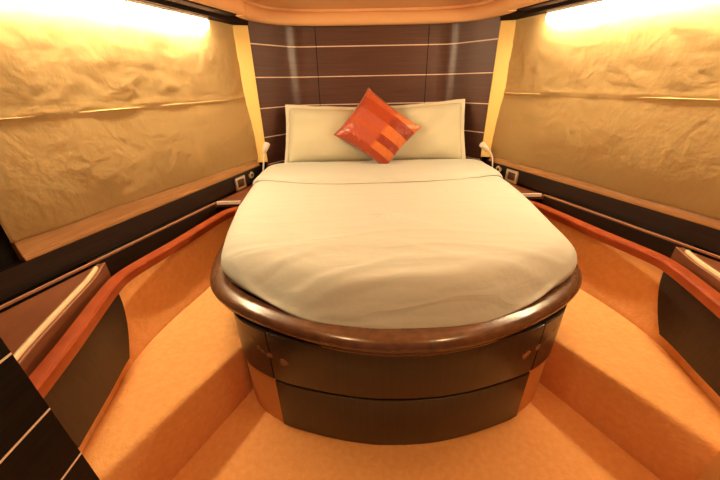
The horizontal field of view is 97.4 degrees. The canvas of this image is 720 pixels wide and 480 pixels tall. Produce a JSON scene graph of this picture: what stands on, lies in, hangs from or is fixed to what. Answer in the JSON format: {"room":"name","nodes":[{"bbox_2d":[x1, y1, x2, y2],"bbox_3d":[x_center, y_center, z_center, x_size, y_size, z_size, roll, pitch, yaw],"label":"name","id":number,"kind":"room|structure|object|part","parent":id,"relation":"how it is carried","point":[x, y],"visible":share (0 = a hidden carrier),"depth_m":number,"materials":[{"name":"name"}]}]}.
{"room":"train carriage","nodes":[
{"label":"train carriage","id":0,"kind":"room"},
{"bbox_2d":[0,337,99,479],"bbox_3d":[-1.136,0.395,0.154,0.776,1.758,1.074,-2,27,-1],"label":"wall","id":1,"kind":"structure","parent":0,"point":[34,445],"depth_m":0.72,"materials":[{"name":"brown wood"}]},
{"bbox_2d":[0,182,252,312],"bbox_3d":[-1.184,-0.329,1.600,0.057,1.758,2.244,7,28,16],"label":"wall","id":2,"kind":"structure","parent":0,"point":[8,256],"depth_m":1.24,"materials":[{"name":"brown wood"}]},
{"bbox_2d":[0,203,216,376],"bbox_3d":[-1.006,0.153,1.423,0.454,0.129,1.503,5,27,12],"label":"shelf","id":3,"kind":"object","parent":2,"relation":"attached to","point":[30,329],"visible":0.66,"depth_m":1.19,"materials":[{"name":"brown wood"}]},
{"bbox_3d":[-1.052,0.291,1.137,0.050,0.099,0.686,-8,27,-14],"label":"moulding","id":4,"kind":"part","parent":3,"relation":"part of","materials":[{"name":"brown wood"}]},
{"bbox_2d":[44,0,208,29],"bbox_3d":[-1.087,-1.020,1.367,0.054,0.064,1.203,7,28,16],"label":"lamp","id":5,"kind":"object","parent":2,"relation":"attached to","point":[133,8],"visible":1,"depth_m":1.50,"materials":[{"name":"beige plastic"}]},
{"bbox_2d":[0,0,257,242],"bbox_3d":[-1.065,-0.699,1.648,0.037,0.892,1.578,7,28,16],"label":"blind","id":6,"kind":"object","parent":2,"relation":"attached to","point":[101,111],"visible":0.96,"depth_m":1.41,"materials":[{"name":"brown fabric"}]},
{"bbox_2d":[0,164,261,301],"bbox_3d":[-1.130,-0.111,1.712,0.035,0.106,2.125,7,28,16],"label":"wall panel","id":7,"kind":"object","parent":2,"relation":"attached to","point":[17,277],"depth_m":1.47,"materials":[{"name":"brown wood"}]},
{"bbox_2d":[10,160,258,260],"bbox_3d":[-1.061,-0.296,1.867,0.041,0.080,1.576,7,28,16],"label":"trim","id":8,"kind":"structure","parent":2,"relation":"attached to","point":[27,249],"depth_m":1.48,"materials":[{"name":"beige wood"}]},
{"bbox_2d":[137,0,247,25],"bbox_3d":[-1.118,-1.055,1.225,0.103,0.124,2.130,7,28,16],"label":"trim","id":9,"kind":"structure","parent":2,"relation":"attached to","point":[232,20],"depth_m":1.78,"materials":[{"name":"brown wood"}]},
{"bbox_2d":[214,184,253,206],"bbox_3d":[-0.892,-0.360,2.346,0.221,0.043,0.562,-2,27,-1],"label":"shelf","id":10,"kind":"object","parent":2,"relation":"attached to","point":[235,199],"visible":0.57,"depth_m":2.19,"materials":[{"name":"brown wood"}]},
{"bbox_2d":[262,142,269,171],"bbox_3d":[-0.741,-0.601,2.468,0.117,0.315,0.048,-2,27,-1],"label":"reading lamp","id":11,"kind":"object","parent":10,"relation":"on","point":[266,145],"visible":0.68,"depth_m":2.41,"materials":[{"name":"beige plastic"}]},
{"bbox_2d":[234,175,246,190],"bbox_3d":[-0.893,-0.426,2.365,0.015,0.092,0.112,7,28,16],"label":"switch plate","id":12,"kind":"object","parent":2,"relation":"attached to","point":[240,182],"visible":1,"depth_m":2.36,"materials":[{"name":"beige plastic"}]},
{"bbox_2d":[248,16,500,167],"bbox_3d":[0.112,-0.881,2.648,1.776,1.758,0.342,-2,27,-1],"label":"wall","id":13,"kind":"structure","parent":0,"point":[335,66],"depth_m":2.50,"materials":[{"name":"brown wood"}]},
{"bbox_2d":[233,25,267,162],"bbox_3d":[-0.815,-1.042,2.350,0.120,0.917,0.059,-8,27,-14],"label":"trim","id":14,"kind":"structure","parent":13,"relation":"attached to","point":[241,33],"depth_m":2.28,"materials":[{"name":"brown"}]},
{"bbox_2d":[259,162,265,169],"bbox_3d":[-0.793,-0.805,2.535,0.080,1.757,0.021,-2,27,-1],"label":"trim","id":15,"kind":"structure","parent":13,"relation":"attached to","point":[260,163],"depth_m":2.61,"materials":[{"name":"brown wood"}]},
{"bbox_2d":[481,20,515,156],"bbox_3d":[1.035,-1.092,2.373,0.120,0.917,0.059,5,27,12],"label":"trim","id":16,"kind":"structure","parent":13,"relation":"attached to","point":[507,28],"depth_m":2.30,"materials":[{"name":"yellow"}]},
{"bbox_2d":[235,0,516,25],"bbox_3d":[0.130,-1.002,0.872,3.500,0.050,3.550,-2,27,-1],"label":"ceiling","id":17,"kind":"structure","parent":0,"point":[292,4],"depth_m":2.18,"materials":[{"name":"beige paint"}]},
{"bbox_2d":[189,0,244,14],"bbox_3d":[-1.002,-1.031,1.141,0.020,0.097,1.914,7,28,16],"label":"padding","id":18,"kind":"object","parent":17,"relation":"attached to","point":[234,6],"visible":1,"depth_m":1.82,"materials":[{"name":"beige leather"}]},
{"bbox_2d":[508,0,547,10],"bbox_3d":[1.253,-1.091,1.169,0.020,0.097,1.914,-10,28,-17],"label":"padding","id":19,"kind":"object","parent":17,"relation":"attached to","point":[512,4],"visible":1,"depth_m":1.89,"materials":[{"name":"beige leather"}]},
{"bbox_2d":[172,382,660,479],"bbox_3d":[0.164,0.618,1.673,3.500,0.050,3.530,-2,27,-1],"label":"floor","id":20,"kind":"structure","parent":0,"point":[547,439],"depth_m":1.21,"materials":[{"name":"carpet"}]},
{"bbox_2d":[78,216,252,479],"bbox_3d":[-0.888,0.254,1.797,0.736,0.527,1.974,-2,27,-1],"label":"carpeted step","id":21,"kind":"structure","parent":20,"relation":"on","point":[186,371],"depth_m":1.29,"materials":[{"name":"carpet"}]},
{"bbox_2d":[44,294,129,447],"bbox_3d":[-0.909,0.417,1.117,0.050,0.198,0.519,-7,27,-12],"label":"locker","id":22,"kind":"object","parent":21,"relation":"attached to","point":[79,394],"visible":0.9,"depth_m":1.04,"materials":[{"name":"brown wood"}]},
{"bbox_2d":[29,206,238,398],"bbox_3d":[-0.911,0.104,1.464,0.242,0.047,1.420,1,27,5],"label":"rail","id":23,"kind":"object","parent":21,"relation":"on","point":[58,359],"visible":0.91,"depth_m":1.15,"materials":[{"name":"orange wood"}]},
{"bbox_2d":[210,241,581,444],"bbox_3d":[0.149,0.164,1.896,1.764,0.558,1.804,-2,27,-1],"label":"frame","id":24,"kind":"object","parent":20,"relation":"on","point":[404,386],"visible":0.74,"depth_m":1.14,"materials":[{"name":"brown wood"}]},
{"bbox_3d":[-0.551,0.068,1.882,0.180,0.229,1.668,-5,27,-8],"label":"panel","id":25,"kind":"part","parent":24,"relation":"part of","materials":[{"name":"brown wood"}]},
{"bbox_2d":[221,159,576,328],"bbox_3d":[0.139,-0.178,1.806,1.777,0.196,1.826,-2,27,-1],"label":"mattress","id":26,"kind":"object","parent":24,"relation":"on","point":[425,243],"visible":1,"depth_m":1.25,"materials":[{"name":"beige fabric"}]},
{"bbox_2d":[284,105,374,162],"bbox_3d":[-0.235,-0.837,2.506,0.738,0.440,0.283,-2,27,-1],"label":"pillow","id":27,"kind":"object","parent":26,"relation":"on","point":[310,130],"visible":0.77,"depth_m":2.43,"materials":[{"name":"beige fabric"}]},
{"bbox_2d":[334,87,421,163],"bbox_3d":[0.136,-0.846,2.365,0.631,0.532,0.236,6,28,14],"label":"cushion","id":28,"kind":"object","parent":26,"relation":"on","point":[374,127],"visible":0.99,"depth_m":2.32,"materials":[{"name":"orange fabric"}]},
{"bbox_2d":[375,99,465,161],"bbox_3d":[0.464,-0.861,2.511,0.737,0.453,0.280,-2,27,-1],"label":"pillow","id":29,"kind":"object","parent":26,"relation":"on","point":[441,134],"visible":0.66,"depth_m":2.44,"materials":[{"name":"beige fabric"}]},
{"bbox_3d":[0.170,0.659,1.241,0.982,0.258,0.130,-2,27,-1],"label":"panel","id":30,"kind":"part","parent":24,"relation":"part of","materials":[{"name":"brown wood"}]},
{"bbox_3d":[0.166,0.433,1.123,0.982,0.229,0.121,-2,27,-1],"label":"panel","id":31,"kind":"part","parent":24,"relation":"part of","materials":[{"name":"brown wood"}]},
{"bbox_3d":[0.842,0.030,1.899,0.180,0.229,1.668,2,27,7],"label":"panel","id":32,"kind":"part","parent":24,"relation":"part of","materials":[{"name":"brown wood"}]},
{"bbox_2d":[539,215,719,479],"bbox_3d":[1.191,0.196,1.827,0.736,0.527,1.963,-2,27,-1],"label":"carpeted step","id":33,"kind":"structure","parent":20,"relation":"on","point":[609,361],"depth_m":1.27,"materials":[{"name":"carpet"}]},
{"bbox_2d":[529,200,719,317],"bbox_3d":[1.215,0.048,1.490,0.242,0.047,1.420,-4,27,-6],"label":"rail","id":34,"kind":"object","parent":33,"relation":"on","point":[708,296],"visible":0.8,"depth_m":1.41,"materials":[{"name":"orange wood"}]},
{"bbox_2d":[658,272,719,395],"bbox_3d":[1.239,0.349,1.163,0.056,0.198,0.565,4,27,11],"label":"locker","id":35,"kind":"object","parent":33,"relation":"attached to","point":[684,322],"visible":0.98,"depth_m":1.19,"materials":[{"name":"brown wood"}]},
{"bbox_2d":[488,157,719,261],"bbox_3d":[1.460,-0.400,1.633,0.057,1.758,2.244,-10,28,-17],"label":"wall","id":36,"kind":"structure","parent":0,"point":[534,200],"depth_m":1.61,"materials":[{"name":"brown wood"}]},
{"bbox_2d":[479,142,492,166],"bbox_3d":[1.000,-0.633,2.498,0.150,0.280,0.046,-5,27,-8],"label":"reading lamp","id":37,"kind":"object","parent":36,"relation":"attached to","point":[482,145],"visible":0.74,"depth_m":2.44,"materials":[{"name":"beige plastic"}]},
{"bbox_2d":[505,169,518,183],"bbox_3d":[1.146,-0.481,2.390,0.015,0.092,0.112,-10,28,-17],"label":"switch plate","id":38,"kind":"object","parent":36,"relation":"attached to","point":[511,176],"visible":0.94,"depth_m":2.39,"materials":[{"name":"beige plastic"}]},
{"bbox_2d":[507,181,543,198],"bbox_3d":[1.148,-0.414,2.372,0.221,0.043,0.562,-2,27,-1],"label":"shelf","id":39,"kind":"object","parent":36,"relation":"attached to","point":[529,194],"visible":0.39,"depth_m":2.20,"materials":[{"name":"brown wood"}]},
{"bbox_2d":[500,0,592,20],"bbox_3d":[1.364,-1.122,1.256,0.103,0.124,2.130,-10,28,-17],"label":"trim","id":40,"kind":"structure","parent":36,"relation":"attached to","point":[518,14],"depth_m":1.92,"materials":[{"name":"brown wood"}]},
{"bbox_2d":[485,159,719,253],"bbox_3d":[1.415,-0.179,1.744,0.035,0.106,2.125,-10,28,-17],"label":"trim","id":41,"kind":"structure","parent":36,"relation":"attached to","point":[706,237],"depth_m":1.69,"materials":[{"name":"brown wood"}]},
{"bbox_2d":[489,157,719,229],"bbox_3d":[1.333,-0.339,1.907,0.041,0.043,1.576,-10,28,-17],"label":"trim","id":42,"kind":"structure","parent":36,"relation":"attached to","point":[676,212],"depth_m":1.70,"materials":[{"name":"beige wood"}]},
{"bbox_2d":[491,0,719,219],"bbox_3d":[1.319,-0.755,1.681,0.038,0.909,1.578,-10,28,-17],"label":"blind","id":43,"kind":"object","parent":36,"relation":"attached to","point":[627,101],"visible":0.96,"depth_m":1.61,"materials":[{"name":"brown fabric"}]},
{"bbox_2d":[545,0,672,23],"bbox_3d":[1.332,-1.085,1.397,0.054,0.064,1.203,-10,28,-17],"label":"lamp","id":44,"kind":"object","parent":36,"relation":"attached to","point":[595,7],"visible":1,"depth_m":1.65,"materials":[{"name":"beige plastic"}]},
{"bbox_2d":[542,194,719,292],"bbox_3d":[1.312,0.091,1.452,0.454,0.129,1.503,-8,27,-14],"label":"shelf","id":45,"kind":"object","parent":36,"relation":"attached to","point":[706,269],"visible":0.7,"depth_m":1.56,"materials":[{"name":"brown wood"}]},
{"bbox_3d":[1.373,0.227,1.167,0.050,0.099,0.686,5,27,13],"label":"moulding","id":46,"kind":"part","parent":45,"relation":"part of","materials":[{"name":"brown wood"}]},
{"bbox_2d":[696,451,719,479],"bbox_3d":[1.472,0.323,0.191,0.805,1.758,1.085,-2,27,-1],"label":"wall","id":47,"kind":"structure","parent":0,"point":[712,471],"depth_m":0.96,"materials":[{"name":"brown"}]}
]}

